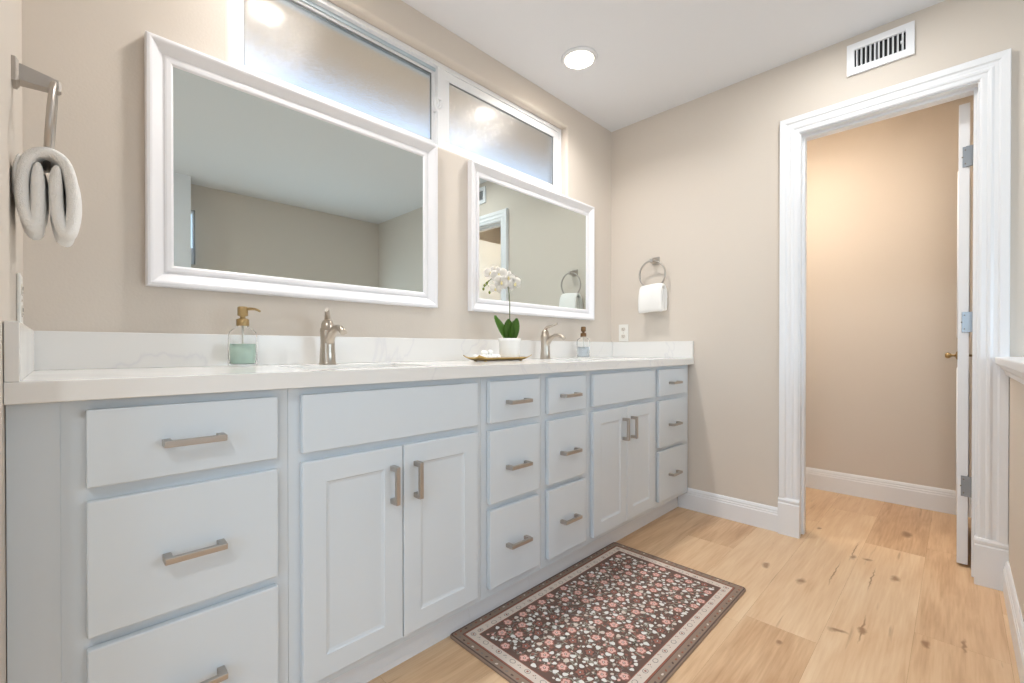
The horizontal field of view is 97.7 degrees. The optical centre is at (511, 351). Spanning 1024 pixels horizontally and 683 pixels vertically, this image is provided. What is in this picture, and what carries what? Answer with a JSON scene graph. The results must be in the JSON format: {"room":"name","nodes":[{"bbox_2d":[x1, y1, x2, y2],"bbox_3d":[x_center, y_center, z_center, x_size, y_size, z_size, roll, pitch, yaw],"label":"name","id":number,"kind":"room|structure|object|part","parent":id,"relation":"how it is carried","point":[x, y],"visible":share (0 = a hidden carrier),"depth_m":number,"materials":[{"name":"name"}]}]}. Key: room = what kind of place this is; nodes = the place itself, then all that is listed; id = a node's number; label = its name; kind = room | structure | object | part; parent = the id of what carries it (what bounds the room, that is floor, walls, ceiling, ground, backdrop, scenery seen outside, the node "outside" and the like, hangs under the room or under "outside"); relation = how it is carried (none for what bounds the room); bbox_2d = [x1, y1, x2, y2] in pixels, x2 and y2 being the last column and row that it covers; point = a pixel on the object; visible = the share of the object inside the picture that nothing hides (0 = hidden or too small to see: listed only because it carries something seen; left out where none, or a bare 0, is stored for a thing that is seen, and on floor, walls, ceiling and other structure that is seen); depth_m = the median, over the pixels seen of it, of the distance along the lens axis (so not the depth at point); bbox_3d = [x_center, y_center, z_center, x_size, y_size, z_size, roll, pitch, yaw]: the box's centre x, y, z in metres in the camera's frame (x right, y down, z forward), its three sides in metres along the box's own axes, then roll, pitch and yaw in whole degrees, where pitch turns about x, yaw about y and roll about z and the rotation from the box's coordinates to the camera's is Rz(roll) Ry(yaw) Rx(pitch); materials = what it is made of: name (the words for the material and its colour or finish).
{"room":"bathroom","nodes":[
{"label":"bathroom","id":0,"kind":"room"},
{"bbox_2d":[0,0,23,682],"bbox_3d":[-1.027,-0.225,0.838,0.720,2.520,0.120,0,0,45],"label":"wall","id":1,"kind":"structure","parent":0,"point":[11,136],"depth_m":0.79,"materials":[{"name":"beige paint"}]},
{"bbox_2d":[16,273,22,323],"bbox_3d":[-1.080,-0.111,0.983,0.070,0.114,0.008,0,0,45],"label":"wall outlet","id":2,"kind":"object","parent":1,"relation":"attached to","point":[19,279],"visible":0.9,"depth_m":0.96,"materials":[{"name":"white plastic"}]},
{"bbox_2d":[11,55,61,171],"bbox_3d":[-0.977,-0.480,0.921,0.183,0.207,0.070,0,0,45],"label":"towel ring","id":3,"kind":"object","parent":1,"relation":"attached to","point":[22,75],"visible":0.9,"depth_m":0.90,"materials":[{"name":"grey metal"}]},
{"bbox_3d":[-0.998,-0.560,0.899,0.047,0.047,0.010,0,0,45],"label":"plate","id":4,"kind":"part","parent":3,"relation":"part of","materials":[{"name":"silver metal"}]},
{"bbox_3d":[-0.974,-0.559,0.924,0.033,0.033,0.060,0,0,45],"label":"post","id":5,"kind":"part","parent":3,"relation":"part of","materials":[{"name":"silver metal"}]},
{"bbox_2d":[11,147,81,246],"bbox_3d":[-0.967,-0.320,0.932,0.164,0.183,0.104,0,0,45],"label":"hand towel","id":6,"kind":"object","parent":3,"relation":"hanging from","point":[34,195],"visible":0.99,"depth_m":0.89,"materials":[{"name":"white fabric"}]},
{"bbox_2d":[22,0,611,341],"bbox_3d":[-0.537,-0.231,1.953,0.160,2.520,5.610,0,0,45],"label":"wall","id":7,"kind":"structure","parent":0,"point":[94,49],"depth_m":1.32,"materials":[{"name":"beige paint"}]},
{"bbox_2d":[144,30,437,307],"bbox_3d":[-0.699,-0.556,1.649,0.032,0.728,1.016,0,0,45],"label":"wall mirror","id":8,"kind":"object","parent":7,"relation":"attached to","point":[256,184],"visible":1,"depth_m":1.54,"materials":[{"name":"white paint"}]},
{"bbox_3d":[-0.706,-0.556,1.656,0.005,0.604,0.892,0,0,45],"label":"glass","id":9,"kind":"part","parent":8,"relation":"part of","materials":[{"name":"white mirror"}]},
{"bbox_2d":[34,331,612,369],"bbox_3d":[-0.272,-0.007,2.092,0.019,0.101,2.719,0,0,45],"label":"backsplash","id":10,"kind":"structure","parent":7,"relation":"attached to","point":[53,350],"depth_m":1.43,"materials":[{"name":"white stone"}]},
{"bbox_2d":[229,0,560,193],"bbox_3d":[-0.343,-1.144,2.132,0.092,0.413,1.765,0,0,45],"label":"window","id":11,"kind":"structure","parent":7,"relation":"in","point":[320,49],"depth_m":1.93,"materials":[{"name":"glass"}]},
{"bbox_3d":[-0.657,-1.145,1.825,0.004,0.321,0.785,0,0,45],"label":"pane","id":12,"kind":"part","parent":11,"relation":"part of","materials":[{"name":"clear glass"}]},
{"bbox_3d":[-0.652,-1.139,1.830,0.020,0.361,0.819,0,0,45],"label":"sash","id":13,"kind":"part","parent":11,"relation":"part of","materials":[{"name":"white plastic"}]},
{"bbox_3d":[-0.030,-1.145,2.423,0.004,0.301,0.788,0,0,45],"label":"pane","id":14,"kind":"part","parent":11,"relation":"part of","materials":[{"name":"clear glass"}]},
{"bbox_3d":[-0.023,-1.146,2.430,0.020,0.368,0.854,0,0,45],"label":"sash","id":15,"kind":"part","parent":11,"relation":"part of","materials":[{"name":"white plastic"}]},
{"bbox_2d":[468,159,594,319],"bbox_3d":[0.158,-0.559,2.511,0.032,0.724,1.024,0,0,45],"label":"wall mirror","id":16,"kind":"object","parent":7,"relation":"attached to","point":[545,237],"visible":1,"depth_m":2.45,"materials":[{"name":"white paint"}]},
{"bbox_3d":[0.151,-0.559,2.518,0.005,0.600,0.900,0,0,45],"label":"glass","id":17,"kind":"part","parent":16,"relation":"part of","materials":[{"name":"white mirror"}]},
{"bbox_2d":[401,0,944,131],"bbox_3d":[0.618,-1.524,0.718,3.530,0.080,5.800,0,0,45],"label":"ceiling","id":18,"kind":"structure","parent":0,"point":[655,57],"depth_m":2.12,"materials":[{"name":"white paint"}]},
{"bbox_2d":[561,46,597,69],"bbox_3d":[0.343,-1.486,2.277,0.184,0.012,0.184,0,0,45],"label":"recessed light","id":19,"kind":"object","parent":18,"relation":"in","point":[579,57],"visible":1,"depth_m":2.27,"materials":[{"name":"white paint"}]},
{"bbox_2d":[367,487,1019,682],"bbox_3d":[0.629,0.996,0.722,3.240,0.080,5.800,0,0,45],"label":"floor","id":20,"kind":"structure","parent":0,"point":[871,591],"depth_m":1.69,"materials":[{"name":"brown wood"}]},
{"bbox_2d":[5,389,287,682],"bbox_3d":[-0.867,0.521,1.086,0.578,0.866,0.450,0,0,45],"label":"vanity cabinet","id":21,"kind":"object","parent":20,"relation":"on","point":[147,537],"visible":0.96,"depth_m":0.88,"materials":[{"name":"white paint"}]},
{"bbox_3d":[-0.667,0.401,0.937,0.018,0.251,0.325,0,0,45],"label":"drawer","id":22,"kind":"part","parent":21,"relation":"part of","materials":[{"name":"white paint"}]},
{"bbox_3d":[-0.667,0.179,0.936,0.018,0.144,0.325,0,0,45],"label":"drawer","id":23,"kind":"part","parent":21,"relation":"part of","materials":[{"name":"white paint"}]},
{"bbox_3d":[-0.667,0.683,0.939,0.018,0.269,0.325,0,0,45],"label":"drawer","id":24,"kind":"part","parent":21,"relation":"part of","materials":[{"name":"white paint"}]},
{"bbox_3d":[-0.649,0.411,0.919,0.034,0.014,0.106,0,0,45],"label":"handle","id":25,"kind":"part","parent":21,"relation":"part of","materials":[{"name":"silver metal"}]},
{"bbox_3d":[-0.649,0.182,0.917,0.034,0.014,0.106,0,0,45],"label":"handle","id":26,"kind":"part","parent":21,"relation":"part of","materials":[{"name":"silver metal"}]},
{"bbox_3d":[-0.649,0.686,0.920,0.034,0.014,0.106,0,0,45],"label":"handle","id":27,"kind":"part","parent":21,"relation":"part of","materials":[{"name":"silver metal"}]},
{"bbox_2d":[3,321,693,404],"bbox_3d":[-0.078,0.013,1.899,0.568,0.139,2.719,0,0,45],"label":"countertop","id":28,"kind":"structure","parent":21,"relation":"on","point":[40,366],"depth_m":1.28,"materials":[{"name":"white stone"}]},
{"bbox_2d":[228,306,260,366],"bbox_3d":[-0.836,-0.045,1.389,0.082,0.186,0.078,0,0,41],"label":"soap dispenser","id":29,"kind":"object","parent":28,"relation":"on","point":[242,340],"visible":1,"depth_m":1.36,"materials":[{"name":"clear glass"}]},
{"bbox_2d":[228,326,256,366],"bbox_3d":[-0.837,-0.018,1.391,0.078,0.130,0.078,0,0,0],"label":"bottle","id":30,"kind":"object","parent":29,"relation":"attached to","point":[242,340],"depth_m":1.36,"materials":[{"name":"clear glass"}]},
{"bbox_2d":[319,308,346,364],"bbox_3d":[-0.619,-0.050,1.536,0.059,0.193,0.162,0,0,-38],"label":"faucet","id":31,"kind":"object","parent":28,"relation":"on","point":[328,331],"visible":1,"depth_m":1.55,"materials":[{"name":"silver metal"}]},
{"bbox_3d":[-0.651,-0.095,1.577,0.049,0.038,0.049,0,0,45],"label":"handle","id":32,"kind":"part","parent":31,"relation":"part of","materials":[{"name":"silver metal"}]},
{"bbox_3d":[-0.638,-0.122,1.545,0.021,0.049,0.098,0,0,-21],"label":"lever","id":33,"kind":"part","parent":31,"relation":"part of","materials":[{"name":"silver metal"}]},
{"bbox_3d":[-0.605,-0.053,1.532,0.137,0.073,0.034,0,0,45],"label":"spout","id":34,"kind":"part","parent":31,"relation":"part of","materials":[{"name":"silver metal"}]},
{"bbox_2d":[463,355,530,361],"bbox_3d":[-0.060,0.029,2.030,0.120,0.029,0.326,0,0,45],"label":"tray","id":35,"kind":"object","parent":28,"relation":"on","point":[478,358],"visible":0.89,"depth_m":1.95,"materials":[{"name":"gold metal"}]},
{"bbox_2d":[482,266,520,356],"bbox_3d":[-0.042,-0.178,2.065,0.175,0.432,0.105,0,0,-23],"label":"potted orchid","id":36,"kind":"object","parent":35,"relation":"on","point":[509,345],"visible":0.97,"depth_m":2.06,"materials":[{"name":"white plant"}]},
{"bbox_3d":[-0.096,-0.363,2.065,0.073,0.062,0.014,0,0,19],"label":"flower","id":37,"kind":"part","parent":36,"relation":"part of","materials":[{"name":"white plant"}]},
{"bbox_3d":[-0.076,-0.292,2.056,0.061,0.048,0.018,0,0,9],"label":"flower","id":38,"kind":"part","parent":36,"relation":"part of","materials":[{"name":"white plant"}]},
{"bbox_3d":[-0.063,-0.218,2.070,0.116,0.266,0.012,0,0,-7],"label":"stem","id":39,"kind":"part","parent":36,"relation":"part of","materials":[{"name":"green"}]},
{"bbox_3d":[-0.059,-0.354,2.052,0.083,0.072,0.013,0,0,5],"label":"flower","id":40,"kind":"part","parent":36,"relation":"part of","materials":[{"name":"white plant"}]},
{"bbox_3d":[-0.047,-0.316,2.045,0.072,0.064,0.018,0,0,-7],"label":"flower","id":41,"kind":"part","parent":36,"relation":"part of","materials":[{"name":"white plant"}]},
{"bbox_3d":[-0.011,-0.011,2.079,0.105,0.098,0.105,0,0,45],"label":"pot","id":42,"kind":"part","parent":36,"relation":"part of","materials":[{"name":"white ceramic"}]},
{"bbox_3d":[-0.017,-0.341,2.068,0.074,0.066,0.014,0,0,-15],"label":"flower","id":43,"kind":"part","parent":36,"relation":"part of","materials":[{"name":"white plant"}]},
{"bbox_3d":[0.012,-0.315,2.073,0.074,0.067,0.013,0,0,-36],"label":"flower","id":44,"kind":"part","parent":36,"relation":"part of","materials":[{"name":"white plant"}]},
{"bbox_2d":[540,323,565,358],"bbox_3d":[0.217,-0.054,2.375,0.163,0.193,0.058,0,0,45],"label":"faucet","id":45,"kind":"object","parent":28,"relation":"on","point":[546,339],"visible":0.98,"depth_m":2.39,"materials":[{"name":"silver metal"}]},
{"bbox_3d":[0.180,-0.099,2.412,0.049,0.038,0.049,0,0,45],"label":"handle","id":46,"kind":"part","parent":45,"relation":"part of","materials":[{"name":"silver metal"}]},
{"bbox_3d":[0.204,-0.127,2.387,0.098,0.049,0.021,0,0,45],"label":"lever","id":47,"kind":"part","parent":45,"relation":"part of","materials":[{"name":"silver metal"}]},
{"bbox_3d":[0.226,-0.058,2.366,0.137,0.073,0.034,0,0,45],"label":"spout","id":48,"kind":"part","parent":45,"relation":"part of","materials":[{"name":"silver metal"}]},
{"bbox_2d":[577,327,589,357],"bbox_3d":[0.424,-0.052,2.651,0.078,0.186,0.082,0,0,36],"label":"soap dispenser","id":49,"kind":"object","parent":28,"relation":"on","point":[583,343],"visible":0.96,"depth_m":2.62,"materials":[{"name":"clear glass"}]},
{"bbox_2d":[577,337,589,357],"bbox_3d":[0.423,-0.024,2.649,0.078,0.130,0.078,0,0,-5],"label":"bottle","id":50,"kind":"object","parent":49,"relation":"attached to","point":[583,343],"depth_m":2.62,"materials":[{"name":"clear glass"}]},
{"bbox_2d":[287,377,479,682],"bbox_3d":[-0.491,0.519,1.464,0.578,0.866,0.614,0,0,45],"label":"vanity cabinet","id":51,"kind":"object","parent":20,"relation":"on","point":[384,478],"visible":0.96,"depth_m":1.24,"materials":[{"name":"white paint"}]},
{"bbox_3d":[-0.416,0.547,1.190,0.018,0.552,0.277,0,0,45],"label":"door","id":52,"kind":"part","parent":51,"relation":"part of","materials":[{"name":"white paint"}]},
{"bbox_3d":[-0.324,0.373,1.244,0.034,0.106,0.014,0,0,45],"label":"handle","id":53,"kind":"part","parent":51,"relation":"part of","materials":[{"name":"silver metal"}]},
{"bbox_3d":[-0.369,0.923,1.345,0.016,0.060,0.614,0,0,45],"label":"shoe molding","id":54,"kind":"part","parent":51,"relation":"part of","materials":[{"name":"white paint"}]},
{"bbox_3d":[-0.271,0.373,1.298,0.034,0.106,0.014,0,0,45],"label":"handle","id":55,"kind":"part","parent":51,"relation":"part of","materials":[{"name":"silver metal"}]},
{"bbox_3d":[-0.217,0.545,1.390,0.018,0.552,0.281,0,0,45],"label":"door","id":56,"kind":"part","parent":51,"relation":"part of","materials":[{"name":"white paint"}]},
{"bbox_2d":[468,374,539,622],"bbox_3d":[-0.165,0.517,1.790,0.578,0.866,0.307,0,0,45],"label":"vanity cabinet","id":57,"kind":"object","parent":20,"relation":"on","point":[510,404],"visible":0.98,"depth_m":1.59,"materials":[{"name":"white paint"}]},
{"bbox_3d":[-0.044,0.921,1.672,0.016,0.060,0.307,0,0,45],"label":"shoe molding","id":58,"kind":"part","parent":57,"relation":"part of","materials":[{"name":"white paint"}]},
{"bbox_3d":[0.009,0.680,1.618,0.018,0.269,0.255,0,0,45],"label":"drawer","id":59,"kind":"part","parent":57,"relation":"part of","materials":[{"name":"white paint"}]},
{"bbox_3d":[0.009,0.398,1.617,0.018,0.251,0.255,0,0,45],"label":"drawer","id":60,"kind":"part","parent":57,"relation":"part of","materials":[{"name":"white paint"}]},
{"bbox_3d":[0.009,0.175,1.615,0.018,0.144,0.255,0,0,45],"label":"drawer","id":61,"kind":"part","parent":57,"relation":"part of","materials":[{"name":"white paint"}]},
{"bbox_3d":[0.028,0.683,1.600,0.034,0.014,0.106,0,0,45],"label":"handle","id":62,"kind":"part","parent":57,"relation":"part of","materials":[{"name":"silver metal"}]},
{"bbox_3d":[0.028,0.408,1.598,0.034,0.014,0.106,0,0,45],"label":"handle","id":63,"kind":"part","parent":57,"relation":"part of","materials":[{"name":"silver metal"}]},
{"bbox_3d":[0.028,0.178,1.597,0.034,0.014,0.106,0,0,45],"label":"handle","id":64,"kind":"part","parent":57,"relation":"part of","materials":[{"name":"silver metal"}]},
{"bbox_2d":[528,371,585,588],"bbox_3d":[0.049,0.516,2.006,0.578,0.866,0.300,0,0,45],"label":"vanity cabinet","id":65,"kind":"object","parent":20,"relation":"on","point":[562,394],"visible":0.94,"depth_m":1.80,"materials":[{"name":"white paint"}]},
{"bbox_3d":[0.171,0.920,1.887,0.016,0.060,0.300,0,0,45],"label":"shoe molding","id":66,"kind":"part","parent":65,"relation":"part of","materials":[{"name":"white paint"}]},
{"bbox_3d":[0.223,0.679,1.833,0.018,0.269,0.245,0,0,45],"label":"drawer","id":67,"kind":"part","parent":65,"relation":"part of","materials":[{"name":"white paint"}]},
{"bbox_3d":[0.223,0.397,1.831,0.018,0.251,0.245,0,0,45],"label":"drawer","id":68,"kind":"part","parent":65,"relation":"part of","materials":[{"name":"white paint"}]},
{"bbox_3d":[0.223,0.174,1.830,0.018,0.144,0.245,0,0,45],"label":"drawer","id":69,"kind":"part","parent":65,"relation":"part of","materials":[{"name":"white paint"}]},
{"bbox_3d":[0.241,0.682,1.815,0.034,0.014,0.106,0,0,45],"label":"handle","id":70,"kind":"part","parent":65,"relation":"part of","materials":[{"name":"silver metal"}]},
{"bbox_3d":[0.241,0.407,1.813,0.034,0.014,0.106,0,0,45],"label":"handle","id":71,"kind":"part","parent":65,"relation":"part of","materials":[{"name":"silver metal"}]},
{"bbox_3d":[0.241,0.177,1.812,0.034,0.014,0.106,0,0,45],"label":"handle","id":72,"kind":"part","parent":65,"relation":"part of","materials":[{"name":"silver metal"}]},
{"bbox_2d":[450,542,745,682],"bbox_3d":[0.362,0.946,1.635,0.608,0.010,1.014,0,0,45],"label":"rug","id":73,"kind":"object","parent":20,"relation":"on","point":[621,613],"visible":1,"depth_m":1.55,"materials":[{"name":"brown fabric"}]},
{"bbox_2d":[574,367,654,562],"bbox_3d":[0.371,0.514,2.329,0.578,0.866,0.611,0,0,45],"label":"vanity cabinet","id":74,"kind":"object","parent":20,"relation":"on","point":[620,404],"visible":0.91,"depth_m":2.11,"materials":[{"name":"white paint"}]},
{"bbox_3d":[0.448,0.542,2.058,0.018,0.552,0.278,0,0,45],"label":"door","id":75,"kind":"part","parent":74,"relation":"part of","materials":[{"name":"white paint"}]},
{"bbox_3d":[0.492,0.918,2.211,0.016,0.060,0.611,0,0,45],"label":"shoe molding","id":76,"kind":"part","parent":74,"relation":"part of","materials":[{"name":"white paint"}]},
{"bbox_3d":[0.540,0.369,2.113,0.034,0.106,0.014,0,0,45],"label":"handle","id":77,"kind":"part","parent":74,"relation":"part of","materials":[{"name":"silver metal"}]},
{"bbox_3d":[0.594,0.368,2.167,0.034,0.106,0.014,0,0,45],"label":"handle","id":78,"kind":"part","parent":74,"relation":"part of","materials":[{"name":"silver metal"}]},
{"bbox_3d":[0.646,0.541,2.258,0.018,0.552,0.278,0,0,45],"label":"door","id":79,"kind":"part","parent":74,"relation":"part of","materials":[{"name":"white paint"}]},
{"bbox_2d":[642,365,687,525],"bbox_3d":[0.736,0.512,2.696,0.578,0.866,0.422,0,0,45],"label":"vanity cabinet","id":80,"kind":"object","parent":20,"relation":"on","point":[671,382],"visible":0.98,"depth_m":2.49,"materials":[{"name":"white paint"}]},
{"bbox_3d":[0.857,0.916,2.577,0.016,0.060,0.422,0,0,45],"label":"shoe molding","id":81,"kind":"part","parent":80,"relation":"part of","materials":[{"name":"white paint"}]},
{"bbox_3d":[0.893,0.675,2.506,0.018,0.269,0.324,0,0,45],"label":"drawer","id":82,"kind":"part","parent":80,"relation":"part of","materials":[{"name":"white paint"}]},
{"bbox_3d":[0.893,0.393,2.504,0.018,0.251,0.324,0,0,45],"label":"drawer","id":83,"kind":"part","parent":80,"relation":"part of","materials":[{"name":"white paint"}]},
{"bbox_3d":[0.893,0.170,2.503,0.018,0.144,0.324,0,0,45],"label":"drawer","id":84,"kind":"part","parent":80,"relation":"part of","materials":[{"name":"white paint"}]},
{"bbox_3d":[0.911,0.678,2.487,0.034,0.014,0.106,0,0,45],"label":"handle","id":85,"kind":"part","parent":80,"relation":"part of","materials":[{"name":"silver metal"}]},
{"bbox_3d":[0.911,0.403,2.486,0.034,0.014,0.106,0,0,45],"label":"handle","id":86,"kind":"part","parent":80,"relation":"part of","materials":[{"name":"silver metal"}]},
{"bbox_3d":[0.911,0.173,2.485,0.034,0.014,0.106,0,0,45],"label":"handle","id":87,"kind":"part","parent":80,"relation":"part of","materials":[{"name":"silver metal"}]},
{"bbox_2d":[611,0,1023,506],"bbox_3d":[1.895,-0.231,1.931,3.320,2.520,0.110,0,0,45],"label":"wall","id":88,"kind":"structure","parent":0,"point":[695,184],"depth_m":2.49,"materials":[{"name":"beige paint"}]},
{"bbox_2d":[619,324,627,341],"bbox_3d":[0.746,-0.122,2.991,0.070,0.114,0.008,0,0,45],"label":"wall outlet","id":89,"kind":"object","parent":88,"relation":"attached to","point":[623,329],"visible":1,"depth_m":2.99,"materials":[{"name":"white plastic"}]},
{"bbox_2d":[639,257,665,285],"bbox_3d":[0.888,-0.490,2.805,0.183,0.207,0.070,0,0,45],"label":"towel ring","id":90,"kind":"object","parent":88,"relation":"attached to","point":[656,260],"visible":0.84,"depth_m":2.80,"materials":[{"name":"grey metal"}]},
{"bbox_2d":[638,283,667,312],"bbox_3d":[0.879,-0.330,2.794,0.164,0.183,0.104,0,0,45],"label":"hand towel","id":91,"kind":"object","parent":90,"relation":"hanging from","point":[652,297],"visible":1,"depth_m":2.75,"materials":[{"name":"white fabric"}]},
{"bbox_3d":[0.884,-0.569,2.801,0.033,0.033,0.060,0,0,45],"label":"post","id":92,"kind":"part","parent":90,"relation":"part of","materials":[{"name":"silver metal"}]},
{"bbox_2d":[678,487,777,531],"bbox_3d":[1.207,0.884,2.534,0.546,0.125,0.015,0,0,45],"label":"baseboard","id":93,"kind":"structure","parent":88,"relation":"attached to","point":[759,515],"depth_m":2.50,"materials":[{"name":"white paint"}]},
{"bbox_2d":[778,496,800,538],"bbox_3d":[1.427,0.853,2.304,0.096,0.190,0.030,0,0,45],"label":"trim","id":94,"kind":"structure","parent":88,"relation":"attached to","point":[789,510],"depth_m":2.29,"materials":[{"name":"white paint"}]},
{"bbox_2d":[847,20,914,77],"bbox_3d":[1.682,-1.379,2.047,0.240,0.143,0.016,0,0,45],"label":"air vent","id":95,"kind":"object","parent":88,"relation":"in","point":[897,43],"visible":1,"depth_m":2.04,"materials":[{"name":"white metal"}]},
{"bbox_2d":[779,48,1011,576],"bbox_3d":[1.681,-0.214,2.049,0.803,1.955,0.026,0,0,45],"label":"trim","id":96,"kind":"structure","parent":88,"relation":"attached to","point":[993,71],"depth_m":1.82,"materials":[{"name":"white paint"}]},
{"bbox_2d":[945,102,972,564],"bbox_3d":[2.186,-0.075,2.169,0.131,2.023,0.627,0,0,45],"label":"door","id":97,"kind":"structure","parent":88,"relation":"in","point":[964,316],"depth_m":1.97,"materials":[{"name":"white paint"}]},
{"bbox_3d":[2.362,0.022,2.346,0.131,0.044,0.044,0,0,45],"label":"knob","id":98,"kind":"part","parent":97,"relation":"part of","materials":[{"name":"gold metal"}]},
{"bbox_2d":[974,535,1008,590],"bbox_3d":[1.931,0.855,1.802,0.096,0.190,0.030,0,0,45],"label":"trim","id":99,"kind":"structure","parent":88,"relation":"attached to","point":[990,556],"depth_m":1.79,"materials":[{"name":"white paint"}]},
{"bbox_2d":[806,95,973,490],"bbox_3d":[2.208,-0.236,3.038,2.200,2.520,0.120,0,0,45],"label":"wall","id":100,"kind":"structure","parent":0,"point":[881,245],"depth_m":2.81,"materials":[{"name":"beige paint"}]},
{"bbox_2d":[806,467,970,517],"bbox_3d":[2.337,0.876,2.820,1.460,0.138,0.015,0,0,45],"label":"baseboard","id":101,"kind":"structure","parent":100,"relation":"attached to","point":[901,493],"depth_m":2.81,"materials":[{"name":"white paint"}]},
{"bbox_2d":[1009,377,1023,621],"bbox_3d":[1.583,0.546,1.286,0.138,0.973,1.250,0,0,45],"label":"wall","id":102,"kind":"structure","parent":0,"point":[1016,389],"depth_m":1.53,"materials":[{"name":"beige paint"}]},
{"bbox_2d":[995,357,1023,383],"bbox_3d":[1.571,0.061,1.275,0.214,0.072,1.280,0,0,45],"label":"trim","id":103,"kind":"structure","parent":102,"relation":"attached to","point":[1013,367],"depth_m":1.34,"materials":[{"name":"white paint"}]},
{"bbox_2d":[1003,561,1023,682],"bbox_3d":[1.519,0.890,1.333,0.015,0.125,1.222,0,0,45],"label":"baseboard","id":104,"kind":"structure","parent":102,"relation":"attached to","point":[1014,614],"depth_m":1.45,"materials":[{"name":"white paint"}]}
]}

